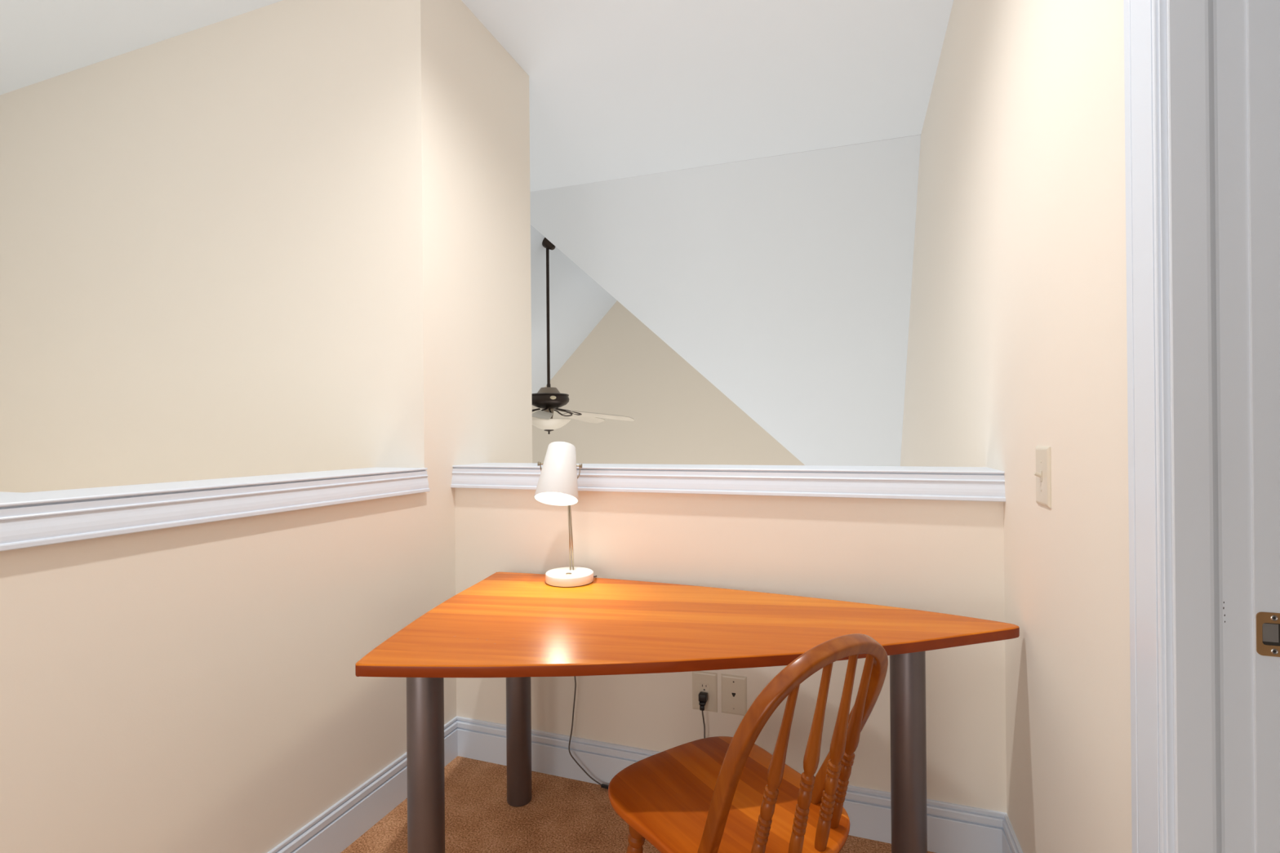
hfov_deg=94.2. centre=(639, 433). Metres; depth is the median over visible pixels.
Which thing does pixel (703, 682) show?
wall outlet
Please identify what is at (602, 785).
switch
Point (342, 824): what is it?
baseboard
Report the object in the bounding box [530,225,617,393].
ceiling
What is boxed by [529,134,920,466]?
ceiling
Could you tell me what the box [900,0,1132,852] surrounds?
wall
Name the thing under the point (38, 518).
trim
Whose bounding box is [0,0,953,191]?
ceiling
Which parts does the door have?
strike plate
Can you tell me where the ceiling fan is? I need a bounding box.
[531,237,634,434]
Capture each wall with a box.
[0,0,532,724]
[0,492,425,852]
[454,488,1006,813]
[532,301,804,465]
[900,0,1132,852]
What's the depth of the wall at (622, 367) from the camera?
6.80 m
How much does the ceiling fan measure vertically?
1.722 m
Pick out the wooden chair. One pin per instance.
(716, 794)
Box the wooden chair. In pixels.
[608,633,888,852]
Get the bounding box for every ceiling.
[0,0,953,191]
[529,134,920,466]
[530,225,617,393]
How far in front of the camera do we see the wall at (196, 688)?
1.40 m
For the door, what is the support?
in the wall
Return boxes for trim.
[0,467,430,551]
[450,462,1005,502]
[1123,0,1174,852]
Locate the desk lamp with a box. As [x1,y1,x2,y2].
[533,441,707,789]
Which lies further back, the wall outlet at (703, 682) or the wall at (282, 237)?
the wall at (282, 237)
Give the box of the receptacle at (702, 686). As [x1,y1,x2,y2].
[698,683,709,691]
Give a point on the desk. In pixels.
(515, 627)
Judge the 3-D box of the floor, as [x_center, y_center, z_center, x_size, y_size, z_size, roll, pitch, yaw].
[-0.497,1.355,0.112,2.263,0.250,4.410,-1,0,19]
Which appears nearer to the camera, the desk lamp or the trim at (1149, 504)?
the trim at (1149, 504)
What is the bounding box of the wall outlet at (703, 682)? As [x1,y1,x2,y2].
[692,671,717,712]
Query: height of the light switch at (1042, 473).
0.133 m
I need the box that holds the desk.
[355,572,1019,852]
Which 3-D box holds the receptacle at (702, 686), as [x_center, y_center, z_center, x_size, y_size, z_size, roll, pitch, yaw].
[0.213,0.838,1.969,0.036,0.023,0.001,-1,0,19]
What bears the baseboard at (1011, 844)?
attached to the wall at (1017, 343)
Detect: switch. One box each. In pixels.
[600,783,608,789]
[1033,445,1051,508]
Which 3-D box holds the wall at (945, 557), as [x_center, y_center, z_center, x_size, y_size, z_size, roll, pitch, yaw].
[0.198,0.797,2.093,1.853,1.358,0.210,-1,0,19]
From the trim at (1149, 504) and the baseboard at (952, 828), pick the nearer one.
the trim at (1149, 504)
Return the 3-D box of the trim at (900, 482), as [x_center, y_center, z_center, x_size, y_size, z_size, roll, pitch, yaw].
[0.190,0.157,2.089,1.853,0.084,0.248,-1,0,19]
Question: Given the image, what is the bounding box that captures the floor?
[340,755,935,852]
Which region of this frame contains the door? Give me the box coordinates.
[1165,0,1279,852]
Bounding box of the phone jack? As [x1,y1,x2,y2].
[720,673,746,715]
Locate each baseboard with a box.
[267,716,457,852]
[456,715,1005,852]
[1001,813,1022,852]
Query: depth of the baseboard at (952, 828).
2.04 m
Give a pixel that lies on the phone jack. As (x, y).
(734, 687)

